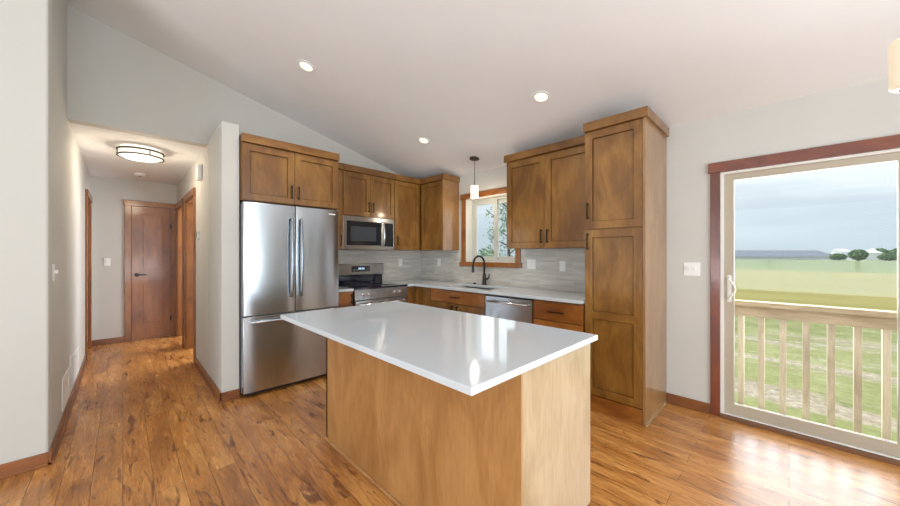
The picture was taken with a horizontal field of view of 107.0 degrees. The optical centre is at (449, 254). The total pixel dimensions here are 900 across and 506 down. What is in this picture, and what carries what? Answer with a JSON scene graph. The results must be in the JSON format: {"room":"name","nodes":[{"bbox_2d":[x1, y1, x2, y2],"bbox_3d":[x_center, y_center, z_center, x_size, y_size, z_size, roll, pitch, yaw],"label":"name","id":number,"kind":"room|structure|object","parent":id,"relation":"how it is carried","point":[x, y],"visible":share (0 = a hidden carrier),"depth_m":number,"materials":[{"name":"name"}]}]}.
{"room":"kitchen","nodes":[
{"label":"kitchen","id":0,"kind":"room"},
{"bbox_2d":[0,0,50,463],"bbox_3d":[-4.214,-0.565,0.486,4.670,3.750,0.120,0,0,-45],"label":"wall","id":1,"kind":"structure","parent":0,"point":[25,25],"depth_m":2.01,"materials":[{"name":"paint"}]},
{"bbox_2d":[0,452,47,478],"bbox_3d":[-4.156,1.270,0.441,4.650,0.080,0.025,0,0,-45],"label":"baseboard","id":2,"kind":"structure","parent":1,"relation":"attached to","point":[16,467],"depth_m":2.00,"materials":[{"name":"brown wood"}]},
{"bbox_2d":[51,0,89,443],"bbox_3d":[-3.909,-0.465,3.421,0.120,3.550,3.640,0,0,-45],"label":"wall","id":3,"kind":"structure","parent":0,"point":[70,175],"depth_m":2.60,"materials":[{"name":"paint"}]},
{"bbox_2d":[52,264,57,280],"bbox_3d":[-2.625,0.120,2.216,0.022,0.115,0.070,0,0,-45],"label":"light switch","id":4,"kind":"object","parent":3,"relation":"attached to","point":[54,271],"visible":1,"depth_m":2.19,"materials":[{"name":"white plastic"}]},
{"bbox_2d":[62,367,68,411],"bbox_3d":[-3.071,1.070,2.660,0.008,0.240,0.400,0,0,-45],"label":"air vent","id":5,"kind":"object","parent":3,"relation":"in","point":[65,380],"visible":1,"depth_m":2.64,"materials":[{"name":"white plastic"}]},
{"bbox_2d":[48,355,87,464],"bbox_3d":[-3.477,1.270,3.086,0.025,0.080,2.824,0,0,-45],"label":"baseboard","id":6,"kind":"structure","parent":3,"relation":"attached to","point":[52,454],"depth_m":2.58,"materials":[{"name":"brown wood"}]},
{"bbox_2d":[73,347,78,380],"bbox_3d":[-3.674,1.070,3.274,0.008,0.240,0.420,0,0,-45],"label":"air vent","id":7,"kind":"object","parent":3,"relation":"in","point":[76,355],"visible":1,"depth_m":3.23,"materials":[{"name":"white plastic"}]},
{"bbox_2d":[85,189,92,359],"bbox_3d":[-4.808,0.253,4.360,0.138,2.115,0.860,0,0,-45],"label":"door","id":8,"kind":"structure","parent":3,"relation":"in","point":[88,198],"depth_m":4.62,"materials":[{"name":"brown wood"}]},
{"bbox_2d":[90,175,176,340],"bbox_3d":[-4.175,0.090,5.782,3.050,2.440,0.100,0,0,-45],"label":"wall","id":9,"kind":"structure","parent":0,"point":[109,195],"depth_m":4.92,"materials":[{"name":"paint"}]},
{"bbox_2d":[104,258,109,265],"bbox_3d":[-5.016,0.110,4.869,0.070,0.115,0.022,0,0,-45],"label":"light switch","id":10,"kind":"object","parent":9,"relation":"attached to","point":[106,260],"visible":1,"depth_m":4.87,"materials":[{"name":"white plastic"}]},
{"bbox_2d":[92,336,125,345],"bbox_3d":[-5.005,1.270,4.879,0.360,0.080,0.025,0,0,-45],"label":"baseboard","id":11,"kind":"structure","parent":9,"relation":"attached to","point":[116,339],"depth_m":4.88,"materials":[{"name":"brown wood"}]},
{"bbox_2d":[124,200,175,341],"bbox_3d":[-4.654,0.245,5.196,0.625,2.130,0.064,0,0,-45],"label":"door","id":12,"kind":"structure","parent":9,"relation":"in","point":[150,233],"depth_m":5.20,"materials":[{"name":"brown wood"}]},
{"bbox_2d":[177,121,238,392],"bbox_3d":[-3.197,0.058,4.247,0.138,2.505,3.460,0,0,-45],"label":"wall","id":13,"kind":"structure","parent":0,"point":[223,144],"depth_m":3.06,"materials":[{"name":"paint"}]},
{"bbox_2d":[175,198,183,344],"bbox_3d":[-4.077,0.253,5.106,0.138,2.115,0.860,0,0,-45],"label":"door","id":14,"kind":"structure","parent":13,"relation":"in","point":[179,206],"depth_m":5.32,"materials":[{"name":"brown wood"}]},
{"bbox_2d":[183,187,195,362],"bbox_3d":[-3.352,0.253,4.368,0.138,2.115,0.930,0,0,-45],"label":"door","id":15,"kind":"structure","parent":13,"relation":"in","point":[189,205],"depth_m":4.61,"materials":[{"name":"brown wood"}]},
{"bbox_2d":[196,164,201,180],"bbox_3d":[-2.792,-0.910,3.705,0.045,0.170,0.120,0,0,-45],"label":"door chime","id":16,"kind":"object","parent":13,"relation":"attached to","point":[198,166],"visible":1,"depth_m":3.67,"materials":[{"name":"white plastic"}]},
{"bbox_2d":[193,357,221,400],"bbox_3d":[-2.547,1.270,3.470,0.025,0.080,1.469,0,0,-45],"label":"baseboard","id":17,"kind":"structure","parent":13,"relation":"attached to","point":[212,386],"depth_m":3.34,"materials":[{"name":"brown wood"}]},
{"bbox_2d":[218,388,239,402],"bbox_3d":[-1.984,1.270,2.996,0.163,0.080,0.025,0,0,-45],"label":"baseboard","id":18,"kind":"structure","parent":13,"relation":"attached to","point":[233,394],"depth_m":3.00,"materials":[{"name":"brown wood"}]},
{"bbox_2d":[67,5,411,372],"bbox_3d":[-1.870,-0.440,4.135,3.790,3.500,0.120,0,0,-45],"label":"wall","id":19,"kind":"structure","parent":0,"point":[116,81],"depth_m":3.13,"materials":[{"name":"paint"}]},
{"bbox_2d":[338,162,343,249],"bbox_3d":[-1.506,-0.587,4.122,0.218,1.054,0.404,0,0,-45],"label":"upper cabinet","id":20,"kind":"object","parent":19,"relation":"attached to","point":[340,165],"visible":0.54,"depth_m":4.06,"materials":[{"name":"brown wood"}]},
{"bbox_2d":[342,163,394,218],"bbox_3d":[-1.155,-0.802,4.467,0.762,0.624,0.404,0,0,-45],"label":"upper cabinet","id":21,"kind":"object","parent":19,"relation":"attached to","point":[367,192],"visible":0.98,"depth_m":4.32,"materials":[{"name":"brown wood"}]},
{"bbox_2d":[342,215,393,249],"bbox_3d":[-1.148,-0.273,4.462,0.758,0.429,0.416,0,0,-45],"label":"microwave","id":22,"kind":"object","parent":21,"relation":"attached to","point":[359,233],"visible":0.92,"depth_m":4.33,"materials":[{"name":"metal"}]},
{"bbox_2d":[339,250,420,280],"bbox_3d":[-1.116,-0.043,4.786,1.787,0.875,0.008,0,0,-45],"label":"backsplash","id":23,"kind":"structure","parent":19,"relation":"attached to","point":[410,268],"depth_m":5.01,"materials":[{"name":"tile"}]},
{"bbox_2d":[390,174,426,250],"bbox_3d":[-0.611,-0.587,5.002,0.760,1.054,0.404,0,0,-45],"label":"upper cabinet","id":24,"kind":"object","parent":19,"relation":"attached to","point":[407,190],"visible":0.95,"depth_m":4.79,"materials":[{"name":"brown wood"}]},
{"bbox_2d":[0,335,899,505],"bbox_3d":[-1.762,1.370,0.723,8.500,0.120,10.700,0,0,-45],"label":"floor","id":25,"kind":"structure","parent":0,"point":[144,427],"depth_m":2.17,"materials":[{"name":"brown wood"}]},
{"bbox_2d":[239,201,338,396],"bbox_3d":[-1.772,0.415,3.554,0.907,1.790,0.807,0,0,-45],"label":"refrigerator","id":26,"kind":"object","parent":25,"relation":"on","point":[289,255],"visible":0.84,"depth_m":3.22,"materials":[{"name":"metal"}]},
{"bbox_2d":[239,132,338,306],"bbox_3d":[-1.801,0.101,3.599,0.932,2.418,0.738,0,0,-45],"label":"upper cabinet","id":27,"kind":"object","parent":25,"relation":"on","point":[271,171],"visible":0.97,"depth_m":3.31,"materials":[{"name":"brown wood"}]},
{"bbox_2d":[338,291,352,307],"bbox_3d":[-1.414,0.869,4.024,0.209,0.882,0.654,0,0,-45],"label":"base cabinet","id":28,"kind":"object","parent":25,"relation":"on","point":[345,298],"visible":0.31,"depth_m":3.82,"materials":[{"name":"brown wood"}]},
{"bbox_2d":[339,286,353,291],"bbox_3d":[-1.418,0.411,4.030,0.210,0.030,0.646,0,0,-45],"label":"countertop","id":29,"kind":"structure","parent":28,"relation":"on","point":[341,289],"depth_m":3.83,"materials":[{"name":"white stone"}]},
{"bbox_2d":[339,263,407,305],"bbox_3d":[-1.040,0.718,4.347,0.760,1.185,0.720,0,0,-45],"label":"range","id":30,"kind":"object","parent":25,"relation":"on","point":[365,279],"visible":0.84,"depth_m":4.36,"materials":[{"name":"silver glass"}]},
{"bbox_2d":[339,282,407,289],"bbox_3d":[-1.046,0.404,4.353,0.760,0.021,0.615,0,0,-44],"label":"cooktop","id":31,"kind":"object","parent":30,"relation":"in","point":[355,285],"depth_m":4.24,"materials":[{"name":"black glass"}]},
{"bbox_2d":[406,286,431,306],"bbox_3d":[-0.410,0.869,4.804,0.750,0.882,0.948,0,0,-45],"label":"base cabinet","id":32,"kind":"object","parent":25,"relation":"on","point":[416,295],"visible":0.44,"depth_m":4.45,"materials":[{"name":"brown wood"}]},
{"bbox_2d":[382,279,584,303],"bbox_3d":[0.291,0.411,4.092,0.751,0.030,2.953,0,0,-45],"label":"countertop","id":33,"kind":"structure","parent":32,"relation":"on","point":[521,292],"depth_m":3.66,"materials":[{"name":"white stone"}]},
{"bbox_2d":[465,286,491,289],"bbox_3d":[0.336,0.524,4.102,0.394,0.195,0.684,0,0,-45],"label":"sink","id":34,"kind":"object","parent":33,"relation":"in","point":[465,286],"visible":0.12,"depth_m":4.32,"materials":[{"name":"metal"}]},
{"bbox_2d":[472,255,489,284],"bbox_3d":[0.379,0.202,4.306,0.249,0.388,0.114,0,0,-20],"label":"faucet","id":35,"kind":"object","parent":33,"relation":"on","point":[484,278],"visible":1,"depth_m":4.33,"materials":[{"name":"black metal"}]},
{"bbox_2d":[325,337,589,505],"bbox_3d":[-0.089,0.867,2.002,0.643,0.886,1.620,0,0,-45],"label":"kitchen island","id":36,"kind":"object","parent":25,"relation":"on","point":[523,439],"visible":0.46,"depth_m":1.51,"materials":[{"name":"brown wood"}]},
{"bbox_2d":[281,301,597,395],"bbox_3d":[-0.192,0.409,1.915,0.934,0.026,1.680,0,0,-45],"label":"island countertop","id":37,"kind":"structure","parent":36,"relation":"on","point":[470,354],"depth_m":1.55,"materials":[{"name":"white stone"}]},
{"bbox_2d":[431,288,485,315],"bbox_3d":[0.271,0.869,4.172,0.646,0.882,0.905,0,0,-45],"label":"base cabinet","id":38,"kind":"object","parent":25,"relation":"on","point":[467,302],"visible":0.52,"depth_m":3.92,"materials":[{"name":"brown wood"}]},
{"bbox_2d":[486,294,533,323],"bbox_3d":[0.789,0.870,3.624,0.654,0.880,0.584,0,0,-45],"label":"dishwasher","id":39,"kind":"object","parent":25,"relation":"on","point":[497,306],"visible":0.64,"depth_m":3.40,"materials":[{"name":"metal"}]},
{"bbox_2d":[533,299,584,332],"bbox_3d":[1.181,0.869,3.246,0.646,0.882,0.493,0,0,-45],"label":"base cabinet","id":40,"kind":"object","parent":25,"relation":"on","point":[562,315],"visible":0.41,"depth_m":3.02,"materials":[{"name":"brown wood"}]},
{"bbox_2d":[583,106,668,426],"bbox_3d":[1.539,0.096,2.898,0.654,2.428,0.492,0,0,-45],"label":"pantry cabinet","id":41,"kind":"object","parent":25,"relation":"on","point":[626,152],"visible":0.97,"depth_m":2.69,"materials":[{"name":"brown wood"}]},
{"bbox_2d":[66,0,899,184],"bbox_3d":[-1.762,-1.792,0.723,8.700,1.400,10.700,0,0,-45],"label":"ceiling","id":42,"kind":"structure","parent":0,"point":[461,76],"depth_m":2.60,"materials":[{"name":"paint"}]},
{"bbox_2d":[133,172,145,176],"bbox_3d":[-4.330,-1.109,4.648,0.130,0.042,0.130,0,0,-45],"label":"smoke detector","id":43,"kind":"object","parent":42,"relation":"attached to","point":[134,173],"visible":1,"depth_m":4.61,"materials":[{"name":"white plastic"}]},
{"bbox_2d":[116,144,163,162],"bbox_3d":[-3.307,-1.071,3.564,0.380,0.118,0.380,0,0,-45],"label":"hall ceiling light","id":44,"kind":"object","parent":42,"relation":"attached to","point":[140,153],"visible":1,"depth_m":3.47,"materials":[{"name":"white glass"}]},
{"bbox_2d":[297,60,314,72],"bbox_3d":[-1.296,-1.694,3.002,0.159,0.043,0.155,0,0,41],"label":"recessed light","id":45,"kind":"object","parent":42,"relation":"in","point":[304,65],"visible":1,"depth_m":2.99,"materials":[{"name":"white plastic"}]},
{"bbox_2d":[417,137,429,143],"bbox_3d":[-0.312,-1.351,3.955,0.159,0.043,0.155,0,0,41],"label":"recessed light","id":46,"kind":"object","parent":42,"relation":"in","point":[422,140],"visible":1,"depth_m":3.94,"materials":[{"name":"white plastic"}]},
{"bbox_2d":[470,156,479,197],"bbox_3d":[0.309,-0.965,4.180,0.124,0.504,0.124,0,0,-45],"label":"pendant light","id":47,"kind":"object","parent":42,"relation":"hanging from","point":[474,188],"visible":0.98,"depth_m":4.14,"materials":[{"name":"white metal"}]},
{"bbox_2d":[532,91,550,102],"bbox_3d":[0.781,-1.349,2.857,0.159,0.043,0.155,0,0,41],"label":"recessed light","id":48,"kind":"object","parent":42,"relation":"in","point":[539,96],"visible":1,"depth_m":2.84,"materials":[{"name":"white plastic"}]},
{"bbox_2d":[888,38,899,92],"bbox_3d":[1.976,-1.005,1.107,0.480,0.897,0.480,0,0,0],"label":"chandelier","id":49,"kind":"object","parent":42,"relation":"hanging from","point":[894,47],"visible":1,"depth_m":1.31,"materials":[{"name":"beige glass"}]},
{"bbox_2d":[428,77,899,402],"bbox_3d":[2.280,0.085,2.745,0.180,3.050,7.920,0,0,-45],"label":"wall","id":50,"kind":"structure","parent":0,"point":[865,110],"depth_m":2.78,"materials":[{"name":"paint"}]},
{"bbox_2d":[420,173,459,250],"bbox_3d":[-0.148,-0.585,4.837,0.335,1.050,0.492,0,0,-45],"label":"upper cabinet","id":51,"kind":"object","parent":50,"relation":"attached to","point":[440,192],"visible":1,"depth_m":4.71,"materials":[{"name":"brown wood"}]},
{"bbox_2d":[459,187,521,267],"bbox_3d":[0.570,-0.343,4.457,0.209,1.015,1.030,0,0,-45],"label":"window","id":52,"kind":"structure","parent":50,"relation":"in","point":[469,206],"depth_m":4.62,"materials":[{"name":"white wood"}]},
{"bbox_2d":[421,249,584,291],"bbox_3d":[0.563,0.168,4.357,0.008,0.455,2.958,0,0,-45],"label":"backsplash","id":53,"kind":"structure","parent":50,"relation":"attached to","point":[547,274],"depth_m":4.00,"materials":[{"name":"tile"}]},
{"bbox_2d":[527,259,535,268],"bbox_3d":[0.963,0.115,3.938,0.009,0.115,0.115,0,0,-45],"label":"light switch","id":54,"kind":"object","parent":50,"relation":"attached to","point":[531,263],"visible":1,"depth_m":3.94,"materials":[{"name":"white plastic"}]},
{"bbox_2d":[504,135,584,248],"bbox_3d":[1.097,-0.590,3.533,0.390,1.050,1.026,0,0,-45],"label":"upper cabinet","id":55,"kind":"object","parent":50,"relation":"attached to","point":[546,183],"visible":0.82,"depth_m":3.40,"materials":[{"name":"brown wood"}]},
{"bbox_2d":[560,261,565,270],"bbox_3d":[1.236,0.127,3.660,0.008,0.115,0.070,0,0,-45],"label":"power outlet","id":56,"kind":"object","parent":50,"relation":"attached to","point":[562,263],"visible":1,"depth_m":3.65,"materials":[{"name":"white plastic"}]},
{"bbox_2d":[666,393,709,413],"bbox_3d":[2.032,1.270,2.851,0.025,0.080,0.309,0,0,-45],"label":"baseboard","id":57,"kind":"structure","parent":50,"relation":"attached to","point":[689,403],"depth_m":2.84,"materials":[{"name":"brown wood"}]},
{"bbox_2d":[684,262,699,275],"bbox_3d":[2.054,0.124,2.830,0.022,0.115,0.115,0,0,-45],"label":"light switch","id":58,"kind":"object","parent":50,"relation":"attached to","point":[690,268],"visible":1,"depth_m":2.83,"materials":[{"name":"white plastic"}]},
{"bbox_2d":[708,134,899,466],"bbox_3d":[2.862,0.284,2.088,0.170,2.060,1.966,0,0,-45],"label":"door","id":59,"kind":"structure","parent":50,"relation":"in","point":[723,175],"depth_m":2.57,"materials":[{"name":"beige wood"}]},
{"label":"outside","id":60,"kind":"structure","parent":0,"visible":0},
{"bbox_2d":[874,248,891,253],"bbox_3d":[297.011,-0.898,229.986,10.150,7.662,9.903,0,0,-45],"label":"tree","id":61,"kind":"object","parent":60,"point":[884,251],"visible":0.33,"depth_m":227.15,"materials":[{"name":"green plant"}]},
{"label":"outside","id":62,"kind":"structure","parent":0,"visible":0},
{"bbox_2d":[890,248,896,253],"bbox_3d":[353.431,-1.306,262.028,10.212,8.102,9.999,0,0,-45],"label":"tree","id":63,"kind":"object","parent":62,"point":[894,251],"visible":0.41,"depth_m":262.31,"materials":[{"name":"green plant"}]},
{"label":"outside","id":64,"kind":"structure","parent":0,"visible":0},
{"bbox_2d":[735,259,896,441],"bbox_3d":[74.211,2.210,100.967,240.000,0.794,360.000,0,0,-45],"label":"ground","id":65,"kind":"structure","parent":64,"point":[863,284],"depth_m":8.56,"materials":[{"name":"green plant"}]},
{"bbox_2d":[478,248,491,255],"bbox_3d":[1.607,1.053,15.981,2.772,2.721,2.743,0,0,-45],"label":"shrub","id":66,"kind":"object","parent":65,"relation":"on","point":[482,253],"visible":0.02,"depth_m":15.71,"materials":[{"name":"green plant"}]},
{"bbox_2d":[479,202,514,255],"bbox_3d":[1.696,-0.189,9.463,2.333,5.201,2.119,0,0,-45],"label":"tree","id":67,"kind":"object","parent":65,"relation":"on","point":[508,253],"visible":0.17,"depth_m":9.47,"materials":[{"name":"green plant"}]},
{"bbox_2d":[735,250,831,259],"bbox_3d":[151.351,0.610,159.000,47.647,5.200,18.800,0,0,0],"label":"hill","id":68,"kind":"structure","parent":65,"relation":"on","point":[739,254],"depth_m":151.33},
{"bbox_2d":[735,299,896,439],"bbox_3d":[3.040,1.260,2.196,0.105,1.900,2.420,0,0,-45],"label":"deck railing","id":69,"kind":"object","parent":65,"relation":"on","point":[858,318],"visible":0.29,"depth_m":2.46,"materials":[{"name":"beige wood"}]},
{"bbox_2d":[828,253,846,260],"bbox_3d":[151.524,0.995,129.939,5.148,3.357,5.228,0,0,-45],"label":"tree","id":70,"kind":"object","parent":65,"relation":"on","point":[836,256],"visible":1,"depth_m":129.10,"materials":[{"name":"green plant"}]},
{"bbox_2d":[847,249,868,260],"bbox_3d":[134.808,0.292,110.042,4.863,4.242,4.987,0,0,-45],"label":"tree","id":71,"kind":"object","parent":65,"relation":"on","point":[855,254],"visible":0.99,"depth_m":109.06,"materials":[{"name":"green plant"}]},
{"bbox_2d":[850,250,882,259],"bbox_3d":[190.991,0.560,153.000,8.007,5.300,6.800,0,0,0],"label":"house","id":72,"kind":"structure","parent":65,"relation":"on","point":[873,254],"depth_m":150.01,"materials":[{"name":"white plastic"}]},
{"bbox_2d":[877,253,896,260],"bbox_3d":[158.109,1.105,119.947,5.614,3.184,5.581,0,0,-45],"label":"tree","id":73,"kind":"object","parent":65,"relation":"on","point":[885,257],"visible":0.96,"depth_m":119.28,"materials":[{"name":"green plant"}]},
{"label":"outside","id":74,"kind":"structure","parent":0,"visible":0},
{"bbox_2d":[830,249,849,259],"bbox_3d":[202.417,0.110,172.500,5.395,6.200,5.800,0,0,0],"label":"house","id":75,"kind":"structure","parent":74,"point":[842,251],"depth_m":170.82,"materials":[{"name":"white plastic"}]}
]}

